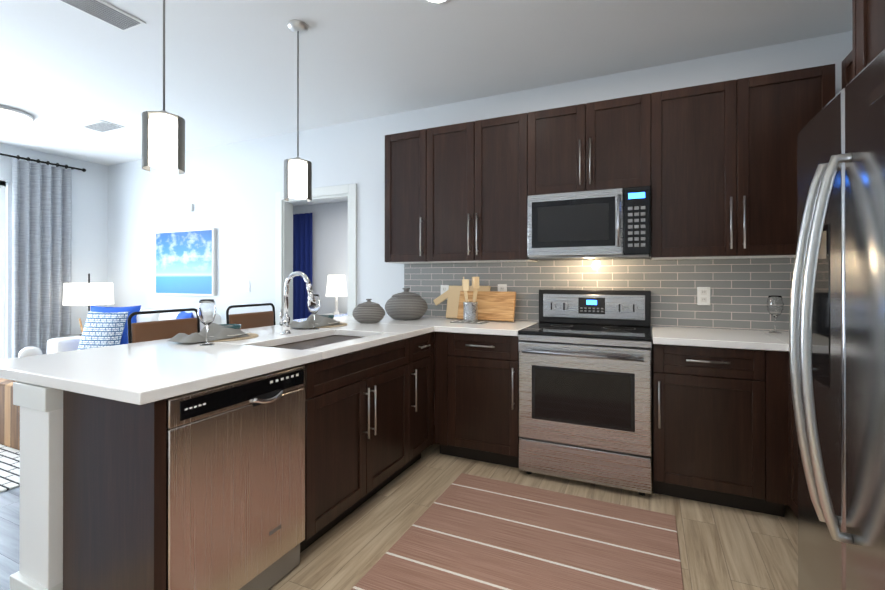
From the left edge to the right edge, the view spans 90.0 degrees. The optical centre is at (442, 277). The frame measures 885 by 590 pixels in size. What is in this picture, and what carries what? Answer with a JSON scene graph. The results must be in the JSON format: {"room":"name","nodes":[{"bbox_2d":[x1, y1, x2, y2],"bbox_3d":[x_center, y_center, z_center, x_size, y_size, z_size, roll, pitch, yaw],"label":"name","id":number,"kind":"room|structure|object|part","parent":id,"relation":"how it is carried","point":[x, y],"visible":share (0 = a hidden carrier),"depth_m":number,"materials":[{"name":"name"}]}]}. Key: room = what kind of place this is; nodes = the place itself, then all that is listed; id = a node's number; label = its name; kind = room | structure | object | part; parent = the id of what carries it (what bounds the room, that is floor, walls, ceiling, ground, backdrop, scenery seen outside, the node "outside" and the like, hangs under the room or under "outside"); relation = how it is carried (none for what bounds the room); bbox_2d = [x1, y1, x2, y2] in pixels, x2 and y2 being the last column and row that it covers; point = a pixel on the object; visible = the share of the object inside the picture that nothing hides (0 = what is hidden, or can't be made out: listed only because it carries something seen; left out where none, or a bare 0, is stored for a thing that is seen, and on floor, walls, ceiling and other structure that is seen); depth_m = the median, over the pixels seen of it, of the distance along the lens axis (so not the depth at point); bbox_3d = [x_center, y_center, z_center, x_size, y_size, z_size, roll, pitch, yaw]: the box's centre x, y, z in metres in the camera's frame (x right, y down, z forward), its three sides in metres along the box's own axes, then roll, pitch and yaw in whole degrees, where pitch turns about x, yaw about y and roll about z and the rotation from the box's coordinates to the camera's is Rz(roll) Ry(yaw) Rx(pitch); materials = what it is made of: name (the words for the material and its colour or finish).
{"room":"kitchen","nodes":[
{"label":"kitchen","id":0,"kind":"room"},
{"bbox_2d":[0,143,107,358],"bbox_3d":[-5.565,-0.099,3.216,0.120,2.700,5.600,0,0,25],"label":"wall","id":1,"kind":"structure","parent":0,"point":[89,248],"depth_m":5.46,"materials":[{"name":"white paint"}]},
{"bbox_2d":[0,181,5,359],"bbox_3d":[-5.294,0.102,3.811,0.050,2.300,2.310,0,0,25],"label":"sliding door","id":2,"kind":"structure","parent":1,"relation":"in","point":[2,256],"depth_m":4.83,"materials":[{"name":"white"}]},
{"bbox_2d":[0,153,85,171],"bbox_3d":[-5.097,-1.312,3.950,0.107,0.052,3.304,0,0,25],"label":"curtain rod","id":3,"kind":"object","parent":1,"relation":"attached to","point":[18,157],"visible":0.96,"depth_m":5.04,"materials":[{"name":"black metal"}]},
{"bbox_2d":[12,159,71,357],"bbox_3d":[-4.557,-0.025,5.049,0.077,2.520,0.545,0,0,25],"label":"curtain","id":4,"kind":"object","parent":3,"relation":"hanging from","point":[41,232],"visible":0.79,"depth_m":5.00,"materials":[{"name":"grey fabric"}]},
{"bbox_2d":[293,202,347,314],"bbox_3d":[-0.757,-0.088,7.997,6.020,2.700,0.120,0,0,25],"label":"wall","id":5,"kind":"structure","parent":0,"point":[329,238],"depth_m":8.60,"materials":[{"name":"white paint"}]},
{"bbox_2d":[293,213,311,319],"bbox_3d":[-2.880,-0.006,8.804,0.750,2.500,0.060,0,0,25],"label":"curtain","id":6,"kind":"object","parent":5,"relation":"hanging from","point":[302,242],"visible":0.35,"depth_m":8.76,"materials":[{"name":"blue fabric"}]},
{"bbox_2d":[0,444,797,589],"bbox_3d":[-1.605,1.276,3.360,8.540,0.050,9.440,0,0,25],"label":"floor","id":7,"kind":"structure","parent":0,"point":[724,548],"depth_m":2.16,"materials":[{"name":"wood"}]},
{"bbox_2d":[0,444,19,492],"bbox_3d":[-3.673,1.245,3.299,2.640,0.012,2.050,0,0,25],"label":"living room rug","id":8,"kind":"object","parent":7,"relation":"on","point":[9,468],"depth_m":2.86,"materials":[{"name":"white fabric"}]},
{"bbox_2d":[0,378,19,449],"bbox_3d":[-3.341,1.016,3.670,1.230,0.448,0.660,0,0,25],"label":"coffee table","id":9,"kind":"object","parent":8,"relation":"on","point":[9,424],"visible":0.05,"depth_m":3.22,"materials":[{"name":"brown wood"}]},
{"bbox_3d":[-3.376,0.757,3.631,0.356,0.067,0.322,0,0,25],"label":"books","id":10,"kind":"object","parent":9,"relation":"on","visible":0},
{"bbox_2d":[18,346,42,357],"bbox_3d":[-3.399,0.647,3.653,0.150,0.150,0.150,0,0,25],"label":"woven ball","id":11,"kind":"object","parent":10,"relation":"on","point":[29,351],"visible":0.67,"depth_m":3.61,"materials":[{"name":"white ceramic"}]},
{"bbox_2d":[57,334,79,337],"bbox_3d":[-4.123,0.968,5.135,0.540,0.575,0.540,0,0,25],"label":"side table","id":12,"kind":"object","parent":7,"relation":"on","point":[69,336],"visible":0.04,"depth_m":5.07,"materials":[{"name":"grey metal"}]},
{"bbox_2d":[79,318,82,332],"bbox_3d":[-4.019,0.569,4.988,0.174,0.209,0.194,0,0,25],"label":"stand","id":13,"kind":"object","parent":12,"relation":"on","point":[80,323],"visible":0.5,"depth_m":4.89,"materials":[{"name":"brown wood"}]},
{"bbox_2d":[63,274,113,335],"bbox_3d":[-4.128,0.319,5.172,0.470,0.720,0.470,0,0,25],"label":"table lamp","id":14,"kind":"object","parent":12,"relation":"on","point":[81,294],"visible":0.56,"depth_m":4.99,"materials":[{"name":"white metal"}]},
{"bbox_2d":[47,305,225,353],"bbox_3d":[-2.994,0.772,4.551,1.940,0.940,0.950,0,0,25],"label":"sofa","id":15,"kind":"object","parent":7,"relation":"on","point":[105,326],"visible":0.29,"depth_m":4.45,"materials":[{"name":"white fabric"}]},
{"bbox_2d":[127,308,199,343],"bbox_3d":[-1.508,0.726,2.633,0.461,1.050,0.481,0,0,25],"label":"bar stool","id":16,"kind":"object","parent":7,"relation":"on","point":[150,331],"visible":0.33,"depth_m":2.67,"materials":[{"name":"brown leather"}]},
{"bbox_2d":[166,365,304,589],"bbox_3d":[-0.942,0.813,1.739,0.548,0.868,0.601,0,0,25],"label":"dishwasher","id":17,"kind":"object","parent":7,"relation":"on","point":[235,485],"visible":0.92,"depth_m":1.59,"materials":[{"name":"grey metal"}]},
{"bbox_2d":[226,303,275,329],"bbox_3d":[-1.234,0.727,3.222,0.461,1.050,0.481,0,0,25],"label":"bar stool","id":18,"kind":"object","parent":7,"relation":"on","point":[254,320],"visible":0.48,"depth_m":3.29,"materials":[{"name":"brown wood"}]},
{"bbox_2d":[293,313,347,321],"bbox_3d":[-1.151,0.685,6.849,1.930,1.150,2.050,0,0,25],"label":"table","id":19,"kind":"object","parent":7,"relation":"on","point":[335,316],"depth_m":7.19,"materials":[{"name":"white wood"}]},
{"bbox_2d":[272,335,414,552],"bbox_3d":[-0.635,0.812,2.470,0.550,0.876,0.969,0,0,25],"label":"base cabinet","id":20,"kind":"object","parent":7,"relation":"on","point":[369,422],"depth_m":2.26,"materials":[{"name":"brown wood"}]},
{"bbox_2d":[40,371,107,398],"bbox_3d":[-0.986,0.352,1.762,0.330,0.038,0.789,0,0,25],"label":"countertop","id":21,"kind":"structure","parent":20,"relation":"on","point":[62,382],"depth_m":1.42,"materials":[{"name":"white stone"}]},
{"bbox_2d":[0,315,456,404],"bbox_3d":[-0.799,0.355,2.665,1.050,0.038,2.584,0,0,25],"label":"countertop","id":22,"kind":"structure","parent":20,"relation":"on","point":[141,373],"depth_m":1.81,"materials":[{"name":"white stone"}]},
{"bbox_2d":[198,299,215,345],"bbox_3d":[-1.164,0.222,2.188,0.082,0.222,0.082,0,0,25],"label":"wine glass","id":23,"kind":"object","parent":22,"relation":"on","point":[206,311],"visible":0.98,"depth_m":2.16,"materials":[{"name":"white"}]},
{"bbox_2d":[167,323,258,342],"bbox_3d":[-1.238,0.290,2.419,0.374,0.088,0.457,0,0,25],"label":"place setting","id":24,"kind":"object","parent":22,"relation":"on","point":[223,332],"visible":1,"depth_m":2.34,"materials":[{"name":"grey fabric"}]},
{"bbox_2d":[280,271,315,334],"bbox_3d":[-0.837,0.150,2.550,0.248,0.368,0.088,0,0,25],"label":"faucet","id":25,"kind":"object","parent":22,"relation":"on","point":[285,321],"visible":1,"depth_m":2.58,"materials":[{"name":"silver metal"}]},
{"bbox_2d":[307,294,320,329],"bbox_3d":[-0.830,0.224,2.860,0.082,0.222,0.082,0,0,25],"label":"wine glass","id":26,"kind":"object","parent":22,"relation":"on","point":[313,310],"visible":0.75,"depth_m":2.84,"materials":[{"name":"clear glass"}]},
{"bbox_2d":[290,314,346,327],"bbox_3d":[-0.873,0.291,3.065,0.374,0.088,0.457,0,0,25],"label":"place setting","id":27,"kind":"object","parent":22,"relation":"on","point":[323,321],"visible":0.96,"depth_m":2.98,"materials":[{"name":"grey fabric"}]},
{"bbox_2d":[352,299,384,322],"bbox_3d":[-0.547,0.248,3.291,0.241,0.175,0.241,0,0,25],"label":"pot","id":28,"kind":"object","parent":22,"relation":"on","point":[368,311],"visible":1,"depth_m":3.21,"materials":[{"name":"grey ceramic"}]},
{"bbox_2d":[385,288,427,319],"bbox_3d":[-0.291,0.211,3.558,0.344,0.250,0.344,0,0,25],"label":"pot","id":29,"kind":"object","parent":22,"relation":"on","point":[406,304],"visible":1,"depth_m":3.44,"materials":[{"name":"grey ceramic"}]},
{"bbox_2d":[415,332,433,461],"bbox_3d":[-0.395,0.813,2.988,0.550,0.876,0.409,0,0,25],"label":"base cabinet","id":30,"kind":"object","parent":7,"relation":"on","point":[424,344],"depth_m":2.94,"materials":[{"name":"brown wood"}]},
{"bbox_2d":[446,332,519,467],"bbox_3d":[0.387,0.813,3.196,0.496,0.876,0.617,0,0,25],"label":"base cabinet","id":31,"kind":"object","parent":7,"relation":"on","point":[482,386],"depth_m":2.93,"materials":[{"name":"brown wood"}]},
{"bbox_2d":[436,319,538,335],"bbox_3d":[0.346,0.356,3.201,0.577,0.038,0.648,0,0,25],"label":"countertop","id":32,"kind":"structure","parent":31,"relation":"on","point":[505,328],"depth_m":3.00,"materials":[{"name":"white stone"}]},
{"bbox_2d":[450,277,488,323],"bbox_3d":[0.201,0.167,3.289,0.250,0.338,0.158,0,0,25],"label":"utensil crock","id":33,"kind":"object","parent":32,"relation":"on","point":[470,312],"visible":1,"depth_m":3.25,"materials":[{"name":"grey metal"}]},
{"bbox_2d":[433,286,515,321],"bbox_3d":[0.231,0.202,3.499,0.713,0.264,0.160,0,0,25],"label":"cutting boards","id":34,"kind":"object","parent":32,"relation":"on","point":[496,305],"visible":0.94,"depth_m":3.41,"materials":[{"name":"beige wood"}]},
{"bbox_2d":[351,473,683,589],"bbox_3d":[0.262,1.242,1.681,1.200,0.008,1.925,0,0,25],"label":"kitchen rug","id":35,"kind":"object","parent":7,"relation":"on","point":[467,532],"visible":1,"depth_m":2.04,"materials":[{"name":"pink fabric"}]},
{"bbox_2d":[518,289,651,495],"bbox_3d":[0.939,0.671,2.880,0.760,1.158,0.709,0,0,25],"label":"range","id":36,"kind":"object","parent":7,"relation":"on","point":[585,412],"visible":1,"depth_m":2.64,"materials":[{"name":"grey metal"}]},
{"bbox_2d":[652,339,769,513],"bbox_3d":[1.550,0.812,2.656,0.523,0.876,0.617,0,0,25],"label":"base cabinet","id":37,"kind":"object","parent":7,"relation":"on","point":[719,426],"depth_m":2.38,"materials":[{"name":"brown wood"}]},
{"bbox_2d":[652,326,788,350],"bbox_3d":[1.576,0.354,2.622,0.604,0.038,0.664,0,0,25],"label":"countertop","id":38,"kind":"structure","parent":37,"relation":"on","point":[682,336],"depth_m":2.45,"materials":[{"name":"white stone"}]},
{"bbox_2d":[788,353,797,518],"bbox_3d":[1.836,0.810,1.735,0.672,0.875,0.805,0,0,25],"label":"base cabinet","id":39,"kind":"object","parent":7,"relation":"on","point":[793,465],"visible":0.08,"depth_m":2.17,"materials":[{"name":"black wood"}]},
{"bbox_2d":[776,331,788,351],"bbox_3d":[1.984,0.353,2.010,0.647,0.038,1.431,0,0,25],"label":"countertop","id":40,"kind":"structure","parent":39,"relation":"on","point":[786,334],"depth_m":2.41,"materials":[{"name":"white stone"}]},
{"bbox_2d":[767,296,783,332],"bbox_3d":[1.999,0.223,2.661,0.082,0.222,0.082,0,0,25],"label":"wine glass","id":41,"kind":"object","parent":40,"relation":"on","point":[775,306],"visible":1,"depth_m":2.64,"materials":[{"name":"clear glass"}]},
{"bbox_2d":[789,48,884,589],"bbox_3d":[1.346,0.369,0.985,0.884,1.752,0.906,0,0,25],"label":"refrigerator","id":42,"kind":"object","parent":7,"relation":"on","point":[837,339],"visible":1,"depth_m":1.15,"materials":[{"name":"grey metal"}]},
{"bbox_3d":[-1.955,0.973,8.098,0.480,0.580,0.460,0,0,25],"label":"nightstand","id":43,"kind":"object","parent":7,"relation":"on","visible":0},
{"bbox_2d":[326,275,346,314],"bbox_3d":[-1.937,0.321,8.091,0.380,0.720,0.380,0,0,25],"label":"lamp","id":44,"kind":"object","parent":43,"relation":"on","point":[336,286],"visible":0.94,"depth_m":7.95,"materials":[{"name":"white fabric"}]},
{"bbox_2d":[0,0,851,205],"bbox_3d":[-1.605,-1.489,3.367,8.540,0.080,9.440,0,0,25],"label":"ceiling","id":45,"kind":"structure","parent":0,"point":[67,71],"depth_m":2.87,"materials":[{"name":"white paint"}]},
{"bbox_2d":[0,105,33,128],"bbox_3d":[-3.875,-1.405,3.868,0.450,0.084,0.450,0,0,25],"label":"flush-mount light","id":46,"kind":"object","parent":45,"relation":"attached to","point":[11,117],"visible":1,"depth_m":3.86,"materials":[{"name":"white"}]},
{"bbox_2d":[58,0,145,31],"bbox_3d":[-1.863,-1.445,2.384,0.200,0.011,0.400,0,0,25],"label":"ceiling vent","id":47,"kind":"object","parent":45,"relation":"in","point":[105,12],"visible":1,"depth_m":2.42,"materials":[{"name":"white plastic"}]},
{"bbox_2d":[80,120,123,131],"bbox_3d":[-3.260,-1.440,4.244,0.360,0.011,0.200,0,0,25],"label":"ceiling vent","id":48,"kind":"object","parent":45,"relation":"in","point":[102,126],"visible":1,"depth_m":4.23,"materials":[{"name":"white plastic"}]},
{"bbox_2d":[142,0,184,173],"bbox_3d":[-1.163,-0.949,1.848,0.154,1.006,0.154,0,0,25],"label":"pendant light","id":49,"kind":"object","parent":45,"relation":"hanging from","point":[163,138],"visible":1,"depth_m":1.81,"materials":[{"name":"white glass"}]},
{"bbox_2d":[284,20,311,201],"bbox_3d":[-0.834,-0.947,2.556,0.154,1.006,0.154,0,0,25],"label":"pendant light","id":50,"kind":"object","parent":45,"relation":"hanging from","point":[297,177],"visible":1,"depth_m":2.52,"materials":[{"name":"white glass"}]},
{"bbox_2d":[423,0,450,5],"bbox_3d":[-0.030,-1.448,2.272,0.176,0.005,0.176,0,0,25],"label":"recessed light","id":51,"kind":"object","parent":45,"relation":"in","point":[436,2],"visible":1,"depth_m":2.33,"materials":[{"name":"white"}]},
{"bbox_2d":[108,31,851,408],"bbox_3d":[-0.851,-0.097,4.182,7.860,2.700,0.120,0,0,25],"label":"wall","id":52,"kind":"structure","parent":0,"point":[228,191],"depth_m":4.51,"materials":[{"name":"white paint"}]},
{"bbox_2d":[155,228,215,295],"bbox_3d":[-2.954,-0.165,5.066,1.000,0.740,0.038,0,0,25],"label":"painting","id":53,"kind":"object","parent":52,"relation":"attached to","point":[183,262],"depth_m":5.02},
{"bbox_3d":[-2.954,-0.165,5.067,1.000,0.740,0.036,0,0,25],"label":"framed painting","id":54,"kind":"part","parent":53,"relation":"part of"},
{"bbox_2d":[189,204,192,211],"bbox_3d":[-2.856,-0.787,5.030,0.040,0.085,0.025,0,0,25],"label":"door chime","id":55,"kind":"object","parent":52,"relation":"attached to","point":[190,207],"visible":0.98,"depth_m":5.02,"materials":[{"name":"white plastic"}]},
{"bbox_2d":[275,183,356,324],"bbox_3d":[-1.218,0.196,4.341,0.990,2.115,0.138,0,0,25],"label":"door frame","id":56,"kind":"structure","parent":52,"relation":"attached to","point":[283,239],"depth_m":4.46,"materials":[{"name":"white paint"}]},
{"bbox_2d":[385,128,432,263],"bbox_3d":[-0.203,-0.634,3.633,0.439,1.028,0.327,0,0,25],"label":"upper cabinet","id":57,"kind":"object","parent":52,"relation":"attached to","point":[408,155],"depth_m":3.49,"materials":[{"name":"brown wood"}]},
{"bbox_2d":[433,111,537,262],"bbox_3d":[0.301,-0.635,3.399,0.908,1.028,0.327,0,0,25],"label":"upper cabinet","id":58,"kind":"object","parent":52,"relation":"attached to","point":[485,171],"depth_m":3.23,"materials":[{"name":"brown wood"}]},
{"bbox_2d":[537,93,652,194],"bbox_3d":[1.013,-0.857,3.069,0.780,0.585,0.327,0,0,25],"label":"upper cabinet","id":59,"kind":"object","parent":52,"relation":"attached to","point":[605,144],"depth_m":2.90,"materials":[{"name":"brown wood"}]},
{"bbox_2d":[528,186,650,260],"bbox_3d":[0.994,-0.342,3.008,0.758,0.432,0.452,0,0,25],"label":"microwave","id":60,"kind":"object","parent":59,"relation":"attached to","point":[607,224],"visible":1,"depth_m":2.84,"materials":[{"name":"silver plastic"}]},
{"bbox_2d":[404,258,794,331],"bbox_3d":[1.122,0.163,3.196,3.209,0.576,0.007,0,0,25],"label":"backsplash","id":61,"kind":"structure","parent":52,"relation":"attached to","point":[741,290],"depth_m":3.01,"materials":[{"name":"grey tile"}]},
{"bbox_2d":[441,285,448,298],"bbox_3d":[0.017,0.127,3.701,0.074,0.120,0.007,0,0,25],"label":"electrical outlet","id":62,"kind":"object","parent":61,"relation":"attached to","point":[444,288],"visible":0.6,"depth_m":3.70,"materials":[{"name":"white plastic"}]},
{"bbox_2d":[498,284,506,291],"bbox_3d":[0.471,0.117,3.490,0.074,0.120,0.007,0,0,25],"label":"electrical outlet","id":63,"kind":"object","parent":61,"relation":"attached to","point":[502,287],"visible":0.48,"depth_m":3.49,"materials":[{"name":"white plastic"}]},
{"bbox_2d":[697,287,709,304],"bbox_3d":[1.718,0.125,2.912,0.074,0.120,0.007,0,0,25],"label":"electrical outlet","id":64,"kind":"object","parent":61,"relation":"attached to","point":[703,295],"visible":1,"depth_m":2.91,"materials":[{"name":"white plastic"}]},
{"bbox_2d":[651,64,834,259],"bbox_3d":[1.748,-0.636,2.728,0.959,1.028,0.327,0,0,25],"label":"upper cabinet","id":65,"kind":"object","parent":52,"relation":"attached to","point":[713,166],"depth_m":2.58,"materials":[{"name":"brown wood"}]},
{"bbox_3d":[-0.888,0.813,2.752,0.125,0.873,2.498,0,0,25],"label":"wall","id":66,"kind":"structure","parent":0,"visible":0},
{"bbox_2d":[10,381,62,589],"bbox_3d":[-0.901,0.814,2.695,0.219,0.872,2.575,0,0,25],"label":"column","id":67,"kind":"structure","parent":66,"relation":"attached to","point":[41,497],"depth_m":1.53,"materials":[{"name":"white paint"}]},
{"bbox_3d":[1.457,-0.107,-0.041,0.120,2.700,5.600,0,0,25],"label":"wall","id":68,"kind":"structure","parent":0,"visible":0},
{"bbox_2d":[842,51,852,88],"bbox_3d":[2.033,-0.636,1.807,0.372,1.032,1.095,0,0,25],"label":"upper cabinet","id":69,"kind":"object","parent":68,"relation":"attached to","point":[847,74],"visible":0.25,"depth_m":2.31,"materials":[{"name":"brown wood"}]},
{"bbox_2d":[852,0,884,77],"bbox_3d":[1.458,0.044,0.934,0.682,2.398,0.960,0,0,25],"label":"upper cabinet","id":70,"kind":"object","parent":68,"relation":"attached to","point":[868,31],"visible":0.17,"depth_m":1.42,"materials":[{"name":"brown wood"}]}
]}

